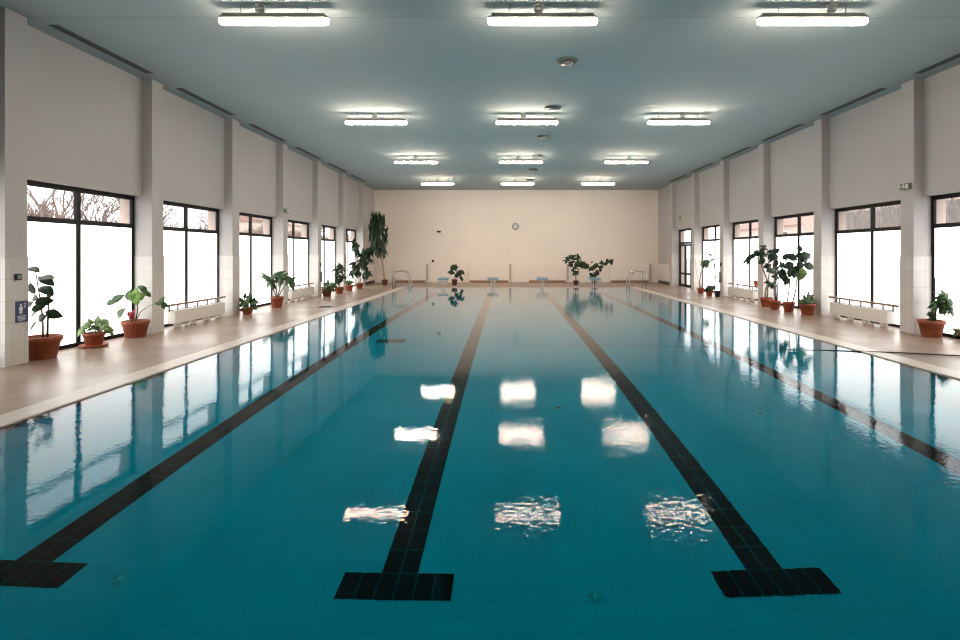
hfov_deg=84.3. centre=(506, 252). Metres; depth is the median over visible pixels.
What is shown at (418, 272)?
panel
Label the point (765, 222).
pilaster
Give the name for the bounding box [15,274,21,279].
wall socket
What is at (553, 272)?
panel
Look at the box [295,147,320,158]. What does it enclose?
ceiling vent
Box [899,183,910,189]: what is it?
exit sign
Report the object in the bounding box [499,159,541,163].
ceiling lamp
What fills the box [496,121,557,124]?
diffuser
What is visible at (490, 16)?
tray
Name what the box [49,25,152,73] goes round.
ceiling vent
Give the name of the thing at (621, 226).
wall
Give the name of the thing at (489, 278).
starting block
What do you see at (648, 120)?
tray
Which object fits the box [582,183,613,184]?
diffuser
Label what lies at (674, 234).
pilaster
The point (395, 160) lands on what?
tray
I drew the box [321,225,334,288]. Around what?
window
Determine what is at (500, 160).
tray
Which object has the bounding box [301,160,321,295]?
pilaster
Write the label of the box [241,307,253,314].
pot
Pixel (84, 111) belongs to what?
wall
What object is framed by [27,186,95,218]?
bare tree
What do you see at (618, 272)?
panel
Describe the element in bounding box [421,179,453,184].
ceiling lamp
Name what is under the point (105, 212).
bare tree
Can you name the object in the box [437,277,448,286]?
starting block
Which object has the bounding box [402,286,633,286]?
trim
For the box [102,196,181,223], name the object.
bare tree
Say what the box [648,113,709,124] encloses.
ceiling lamp
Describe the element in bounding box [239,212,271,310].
window
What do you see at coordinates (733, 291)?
radiator
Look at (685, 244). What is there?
door
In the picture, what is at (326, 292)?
pot
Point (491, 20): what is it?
diffuser
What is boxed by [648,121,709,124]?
diffuser
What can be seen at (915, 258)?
pilaster
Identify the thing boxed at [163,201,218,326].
window
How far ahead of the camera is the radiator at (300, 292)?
19.56 m
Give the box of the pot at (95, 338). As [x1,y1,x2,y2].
[82,331,105,345]
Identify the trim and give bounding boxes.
[26,17,959,17]
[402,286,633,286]
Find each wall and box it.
[27,25,374,263]
[375,190,657,281]
[658,64,959,264]
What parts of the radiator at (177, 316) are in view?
rail, casing, rail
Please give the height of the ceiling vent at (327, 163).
0.016 m
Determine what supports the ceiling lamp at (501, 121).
attached to the ceiling
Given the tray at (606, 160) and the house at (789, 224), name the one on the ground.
the house at (789, 224)
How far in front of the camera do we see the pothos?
9.68 m
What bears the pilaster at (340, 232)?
attached to the wall at (84, 111)
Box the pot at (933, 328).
[917,319,945,337]
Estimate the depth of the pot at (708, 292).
21.10 m
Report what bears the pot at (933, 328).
on the potted schefflera at (932, 327)
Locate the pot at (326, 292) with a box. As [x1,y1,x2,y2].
[322,289,331,296]
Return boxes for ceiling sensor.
[255,2,265,12]
[534,2,543,12]
[826,2,837,12]
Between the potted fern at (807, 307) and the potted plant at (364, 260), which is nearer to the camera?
the potted fern at (807, 307)
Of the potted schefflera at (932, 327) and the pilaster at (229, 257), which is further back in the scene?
the pilaster at (229, 257)
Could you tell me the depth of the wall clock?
31.04 m
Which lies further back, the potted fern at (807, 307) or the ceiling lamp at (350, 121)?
the potted fern at (807, 307)
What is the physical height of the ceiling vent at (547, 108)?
0.070 m
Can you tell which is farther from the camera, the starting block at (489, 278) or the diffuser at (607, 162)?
the starting block at (489, 278)
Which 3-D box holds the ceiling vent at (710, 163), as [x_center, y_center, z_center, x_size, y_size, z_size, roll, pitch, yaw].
[8.450,-3.692,22.952,0.150,0.016,2.300,0,0,0]
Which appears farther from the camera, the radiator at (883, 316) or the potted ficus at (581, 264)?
the potted ficus at (581, 264)
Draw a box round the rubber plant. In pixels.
[29,266,62,359]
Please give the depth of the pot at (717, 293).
20.63 m
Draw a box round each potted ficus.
[332,263,346,293]
[563,253,585,284]
[743,245,778,306]
[768,248,786,309]
[778,245,812,311]
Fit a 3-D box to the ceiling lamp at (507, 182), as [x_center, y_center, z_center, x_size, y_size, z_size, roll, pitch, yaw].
[0.530,-3.558,26.500,1.635,0.283,0.140,0,0,0]
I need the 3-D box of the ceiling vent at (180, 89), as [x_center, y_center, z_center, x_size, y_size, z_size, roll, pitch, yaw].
[-7.350,-3.692,13.043,0.150,0.016,2.300,0,0,0]
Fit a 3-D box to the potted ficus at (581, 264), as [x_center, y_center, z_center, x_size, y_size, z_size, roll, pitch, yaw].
[3.637,0.864,28.690,1.411,1.713,0.895,0,0,0]
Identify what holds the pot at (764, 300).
on the potted ficus at (764, 300)
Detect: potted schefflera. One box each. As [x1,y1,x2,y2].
[447,264,464,284]
[917,278,953,337]
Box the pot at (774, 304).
[769,300,780,309]
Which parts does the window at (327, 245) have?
frosted pane, frosted pane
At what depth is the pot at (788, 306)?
15.35 m
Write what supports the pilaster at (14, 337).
attached to the wall at (84, 111)
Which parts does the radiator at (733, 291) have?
rail, casing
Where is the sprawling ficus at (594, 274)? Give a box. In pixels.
[586,259,613,284]
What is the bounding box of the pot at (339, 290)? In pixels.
[335,287,343,293]
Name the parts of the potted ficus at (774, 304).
stem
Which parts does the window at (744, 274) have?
frosted pane, frosted pane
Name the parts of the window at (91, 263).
frosted pane, frosted pane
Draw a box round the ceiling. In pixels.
[0,0,959,189]
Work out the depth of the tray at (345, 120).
13.98 m
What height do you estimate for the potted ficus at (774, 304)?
1.865 m
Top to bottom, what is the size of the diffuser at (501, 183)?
0.073 m
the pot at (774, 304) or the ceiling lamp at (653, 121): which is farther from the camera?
the pot at (774, 304)
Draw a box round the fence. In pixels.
[846,198,959,229]
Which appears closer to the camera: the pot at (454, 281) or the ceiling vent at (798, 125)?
the ceiling vent at (798, 125)
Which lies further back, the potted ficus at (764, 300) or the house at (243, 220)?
the house at (243, 220)
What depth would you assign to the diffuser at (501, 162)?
20.13 m
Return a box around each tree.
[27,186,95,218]
[54,192,119,222]
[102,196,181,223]
[189,210,239,229]
[252,219,262,233]
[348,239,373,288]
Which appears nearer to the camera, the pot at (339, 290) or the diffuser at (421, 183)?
the pot at (339, 290)
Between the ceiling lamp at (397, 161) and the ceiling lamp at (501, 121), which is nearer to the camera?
the ceiling lamp at (501, 121)
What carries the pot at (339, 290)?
on the potted ficus at (339, 290)
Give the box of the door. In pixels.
[679,228,690,287]
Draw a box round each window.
[27,180,133,349]
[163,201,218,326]
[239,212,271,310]
[288,220,308,299]
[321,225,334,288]
[346,228,355,285]
[702,225,719,292]
[733,219,757,300]
[774,212,813,308]
[835,200,900,327]
[931,192,959,338]
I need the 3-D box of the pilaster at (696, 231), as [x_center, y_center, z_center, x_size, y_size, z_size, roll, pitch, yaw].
[8.974,-0.990,24.670,0.672,5.420,0.430,0,0,0]
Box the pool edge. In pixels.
[0,287,959,427]
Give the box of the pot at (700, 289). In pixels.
[697,287,704,293]
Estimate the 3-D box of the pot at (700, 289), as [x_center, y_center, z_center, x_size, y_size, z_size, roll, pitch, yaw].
[8.209,1.593,22.449,0.302,0.254,0.302,0,0,0]
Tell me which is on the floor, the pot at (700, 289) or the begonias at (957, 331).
the begonias at (957, 331)
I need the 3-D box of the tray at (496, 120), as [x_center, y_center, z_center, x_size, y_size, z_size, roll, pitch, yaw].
[0.530,-3.498,14.050,1.635,0.033,0.140,0,0,0]
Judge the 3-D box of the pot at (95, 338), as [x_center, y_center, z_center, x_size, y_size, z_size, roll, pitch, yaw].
[-7.590,1.581,9.740,0.356,0.239,0.356,0,0,0]
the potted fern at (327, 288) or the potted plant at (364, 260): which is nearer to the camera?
the potted fern at (327, 288)
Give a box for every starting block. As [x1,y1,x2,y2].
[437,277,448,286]
[487,277,497,286]
[536,277,547,286]
[588,277,600,286]
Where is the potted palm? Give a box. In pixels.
[695,258,711,293]
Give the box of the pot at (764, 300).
[759,297,773,306]
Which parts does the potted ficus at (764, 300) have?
stem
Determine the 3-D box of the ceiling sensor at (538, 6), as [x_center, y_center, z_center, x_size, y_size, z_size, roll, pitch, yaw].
[0.470,-3.643,7.880,0.150,0.115,0.150,0,0,0]
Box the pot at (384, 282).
[381,279,387,284]
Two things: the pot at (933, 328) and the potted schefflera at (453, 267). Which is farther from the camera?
the potted schefflera at (453, 267)
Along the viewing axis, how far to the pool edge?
8.86 m
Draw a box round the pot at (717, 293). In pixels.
[714,291,720,296]
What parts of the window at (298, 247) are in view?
frosted pane, frosted pane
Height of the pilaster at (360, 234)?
5.420 m
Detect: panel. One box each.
[365,264,375,284]
[395,264,427,281]
[469,264,510,281]
[528,264,568,281]
[610,264,650,281]
[657,264,669,284]
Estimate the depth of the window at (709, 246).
23.44 m
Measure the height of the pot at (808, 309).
0.319 m
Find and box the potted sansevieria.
[343,279,354,290]
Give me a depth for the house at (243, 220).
84.00 m
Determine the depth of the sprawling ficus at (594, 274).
28.58 m
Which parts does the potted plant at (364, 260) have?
pot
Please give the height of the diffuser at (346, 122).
0.073 m
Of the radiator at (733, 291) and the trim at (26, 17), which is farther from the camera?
the radiator at (733, 291)
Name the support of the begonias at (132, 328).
on the floor
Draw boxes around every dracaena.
[261,271,296,307]
[368,211,387,284]
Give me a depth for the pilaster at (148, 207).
11.27 m
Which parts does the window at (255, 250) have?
frosted pane, frosted pane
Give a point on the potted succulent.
(709, 290)
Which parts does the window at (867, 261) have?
frosted pane, frosted pane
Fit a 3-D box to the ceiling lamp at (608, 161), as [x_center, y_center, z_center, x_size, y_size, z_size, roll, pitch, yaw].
[4.550,-3.558,20.200,1.635,0.283,0.140,0,0,0]
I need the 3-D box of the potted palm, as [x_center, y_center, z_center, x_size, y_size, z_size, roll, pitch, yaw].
[8.388,0.955,22.474,0.825,1.531,0.413,0,0,-16]
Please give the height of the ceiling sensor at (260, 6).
0.115 m
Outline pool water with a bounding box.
[0,288,959,639]
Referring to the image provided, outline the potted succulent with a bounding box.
[704,284,715,295]
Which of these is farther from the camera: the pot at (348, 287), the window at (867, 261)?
the pot at (348, 287)
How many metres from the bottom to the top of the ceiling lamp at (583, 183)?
0.283 m
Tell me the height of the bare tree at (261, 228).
6.652 m
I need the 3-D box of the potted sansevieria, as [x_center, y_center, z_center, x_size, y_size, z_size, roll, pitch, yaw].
[-7.219,1.440,24.110,0.579,0.561,0.343,0,0,0]
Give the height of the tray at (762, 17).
0.033 m
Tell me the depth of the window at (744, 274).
20.13 m
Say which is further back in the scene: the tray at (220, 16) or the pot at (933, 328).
the pot at (933, 328)
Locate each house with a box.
[239,216,300,235]
[740,217,801,236]
[802,197,959,232]
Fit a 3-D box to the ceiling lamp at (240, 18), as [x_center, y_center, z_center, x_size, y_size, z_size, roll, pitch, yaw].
[-3.470,-3.558,7.900,1.635,0.283,0.140,0,0,0]
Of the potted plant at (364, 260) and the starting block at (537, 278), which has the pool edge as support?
the starting block at (537, 278)
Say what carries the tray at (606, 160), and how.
on the ceiling lamp at (608, 161)
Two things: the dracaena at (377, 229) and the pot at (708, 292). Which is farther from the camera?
the dracaena at (377, 229)
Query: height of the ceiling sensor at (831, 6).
0.115 m
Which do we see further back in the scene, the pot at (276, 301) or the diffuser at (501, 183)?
the diffuser at (501, 183)
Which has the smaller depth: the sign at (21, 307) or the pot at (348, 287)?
the sign at (21, 307)
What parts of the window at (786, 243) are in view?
frosted pane, frosted pane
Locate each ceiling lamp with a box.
[219,5,328,24]
[345,113,406,124]
[394,159,436,163]
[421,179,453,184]
[488,5,596,24]
[496,118,557,124]
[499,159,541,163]
[501,179,533,184]
[582,182,613,184]
[605,156,647,163]
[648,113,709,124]
[757,5,867,24]
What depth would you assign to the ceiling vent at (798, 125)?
16.21 m
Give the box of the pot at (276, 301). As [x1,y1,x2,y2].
[270,296,283,307]
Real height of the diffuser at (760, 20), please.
0.073 m
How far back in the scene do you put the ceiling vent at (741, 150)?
19.48 m
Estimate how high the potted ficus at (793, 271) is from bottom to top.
1.958 m
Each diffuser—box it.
[219,17,328,24]
[345,121,406,124]
[395,161,436,163]
[421,183,453,184]
[488,17,596,24]
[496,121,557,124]
[500,161,541,163]
[501,183,533,184]
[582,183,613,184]
[605,161,647,163]
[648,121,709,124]
[757,17,867,24]
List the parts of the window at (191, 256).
frosted pane, frosted pane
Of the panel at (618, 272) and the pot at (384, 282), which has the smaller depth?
the pot at (384, 282)
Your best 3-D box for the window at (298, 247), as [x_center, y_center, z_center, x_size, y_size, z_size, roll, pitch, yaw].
[-7.950,0.255,19.715,0.060,2.930,2.933,0,0,0]
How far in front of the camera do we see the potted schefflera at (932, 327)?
10.78 m
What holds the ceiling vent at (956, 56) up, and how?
in the ceiling
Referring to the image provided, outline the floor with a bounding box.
[0,282,959,414]
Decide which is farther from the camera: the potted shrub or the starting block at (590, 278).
the starting block at (590, 278)
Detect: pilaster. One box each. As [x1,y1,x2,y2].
[0,7,28,367]
[120,79,163,333]
[208,118,239,315]
[263,143,287,303]
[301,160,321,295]
[329,173,345,289]
[350,182,364,285]
[670,182,684,285]
[691,173,708,289]
[719,160,739,295]
[758,143,782,302]
[813,118,845,315]
[900,79,945,333]
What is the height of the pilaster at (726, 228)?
5.420 m
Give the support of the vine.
on the floor
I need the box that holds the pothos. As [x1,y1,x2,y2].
[77,316,114,347]
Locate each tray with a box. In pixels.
[219,15,328,18]
[345,120,406,120]
[394,160,435,161]
[488,15,596,17]
[496,120,557,120]
[499,160,541,161]
[606,160,646,160]
[648,120,709,120]
[757,15,867,19]
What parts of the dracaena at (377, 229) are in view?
stem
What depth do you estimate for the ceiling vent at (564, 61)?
10.11 m
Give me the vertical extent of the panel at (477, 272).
1.080 m
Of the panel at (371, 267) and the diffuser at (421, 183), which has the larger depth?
the panel at (371, 267)
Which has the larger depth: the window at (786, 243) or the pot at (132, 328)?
the window at (786, 243)
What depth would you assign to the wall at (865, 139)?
13.81 m
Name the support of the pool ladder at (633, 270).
on the basin
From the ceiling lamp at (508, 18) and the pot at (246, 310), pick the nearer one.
the ceiling lamp at (508, 18)
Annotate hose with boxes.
[785,349,959,356]
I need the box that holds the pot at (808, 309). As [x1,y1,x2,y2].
[799,303,815,315]
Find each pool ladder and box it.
[392,270,411,288]
[626,270,646,288]
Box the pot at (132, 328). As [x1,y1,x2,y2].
[120,319,149,337]
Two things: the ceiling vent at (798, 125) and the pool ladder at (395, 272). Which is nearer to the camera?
the ceiling vent at (798, 125)
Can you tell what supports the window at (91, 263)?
in the wall at (84, 111)
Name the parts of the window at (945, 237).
frosted pane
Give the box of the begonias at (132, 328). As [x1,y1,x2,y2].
[106,285,168,337]
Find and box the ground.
[687,259,689,284]
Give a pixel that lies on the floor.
(73, 369)
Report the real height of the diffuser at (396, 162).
0.073 m
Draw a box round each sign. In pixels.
[15,300,27,322]
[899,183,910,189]
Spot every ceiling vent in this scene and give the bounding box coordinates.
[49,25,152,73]
[176,88,234,114]
[248,124,285,140]
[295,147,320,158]
[327,163,346,171]
[537,135,549,138]
[544,106,560,110]
[557,57,577,65]
[691,163,713,171]
[721,147,750,158]
[762,124,803,140]
[820,88,886,114]
[915,53,959,73]
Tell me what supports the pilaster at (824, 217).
attached to the wall at (865, 139)
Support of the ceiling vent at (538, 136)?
in the ceiling
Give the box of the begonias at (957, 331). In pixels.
[952,328,959,335]
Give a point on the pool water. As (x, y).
(406, 463)
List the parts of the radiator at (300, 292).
casing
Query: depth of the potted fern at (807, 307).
14.59 m
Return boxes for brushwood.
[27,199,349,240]
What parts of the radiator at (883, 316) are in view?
casing, rail, rail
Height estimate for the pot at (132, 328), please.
0.338 m
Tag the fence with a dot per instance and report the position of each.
(886, 216)
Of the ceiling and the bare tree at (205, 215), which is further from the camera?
the bare tree at (205, 215)
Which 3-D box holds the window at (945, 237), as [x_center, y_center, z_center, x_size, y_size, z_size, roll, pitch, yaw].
[9.050,0.255,9.806,0.060,2.930,2.933,0,0,0]
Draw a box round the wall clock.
[512,223,518,229]
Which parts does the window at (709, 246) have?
frosted pane, frosted pane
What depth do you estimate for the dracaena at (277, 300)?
16.67 m
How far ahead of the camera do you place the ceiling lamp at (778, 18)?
7.84 m
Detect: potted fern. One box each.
[320,279,337,296]
[797,291,815,315]
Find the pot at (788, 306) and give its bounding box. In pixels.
[782,301,794,311]
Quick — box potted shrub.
[239,293,258,314]
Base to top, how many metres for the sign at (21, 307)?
0.330 m
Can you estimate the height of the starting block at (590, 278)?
0.469 m
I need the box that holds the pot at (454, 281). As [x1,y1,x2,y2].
[451,279,457,284]
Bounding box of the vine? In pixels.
[709,254,721,296]
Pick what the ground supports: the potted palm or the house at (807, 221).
the house at (807, 221)
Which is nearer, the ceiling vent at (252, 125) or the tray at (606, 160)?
the ceiling vent at (252, 125)
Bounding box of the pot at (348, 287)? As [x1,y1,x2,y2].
[345,285,352,290]
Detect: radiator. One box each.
[167,296,225,326]
[288,283,313,300]
[728,283,757,300]
[829,296,899,326]
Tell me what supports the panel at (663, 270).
attached to the wall at (865, 139)
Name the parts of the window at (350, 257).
frosted pane, frosted pane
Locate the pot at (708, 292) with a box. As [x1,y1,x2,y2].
[706,290,712,295]
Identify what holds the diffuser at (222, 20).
attached to the ceiling lamp at (240, 18)
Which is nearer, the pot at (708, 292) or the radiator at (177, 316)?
the radiator at (177, 316)
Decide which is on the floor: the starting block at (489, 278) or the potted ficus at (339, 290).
the potted ficus at (339, 290)
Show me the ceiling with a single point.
(451, 80)
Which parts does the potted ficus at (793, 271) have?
stem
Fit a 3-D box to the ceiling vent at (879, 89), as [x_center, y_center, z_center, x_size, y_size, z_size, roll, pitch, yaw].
[8.450,-3.692,13.043,0.150,0.016,2.300,0,0,0]
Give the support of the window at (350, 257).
in the wall at (84, 111)
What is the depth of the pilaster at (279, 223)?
17.88 m
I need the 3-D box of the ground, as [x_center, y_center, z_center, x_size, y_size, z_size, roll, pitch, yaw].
[0.550,2.120,60.000,280.000,0.200,240.000,0,0,0]

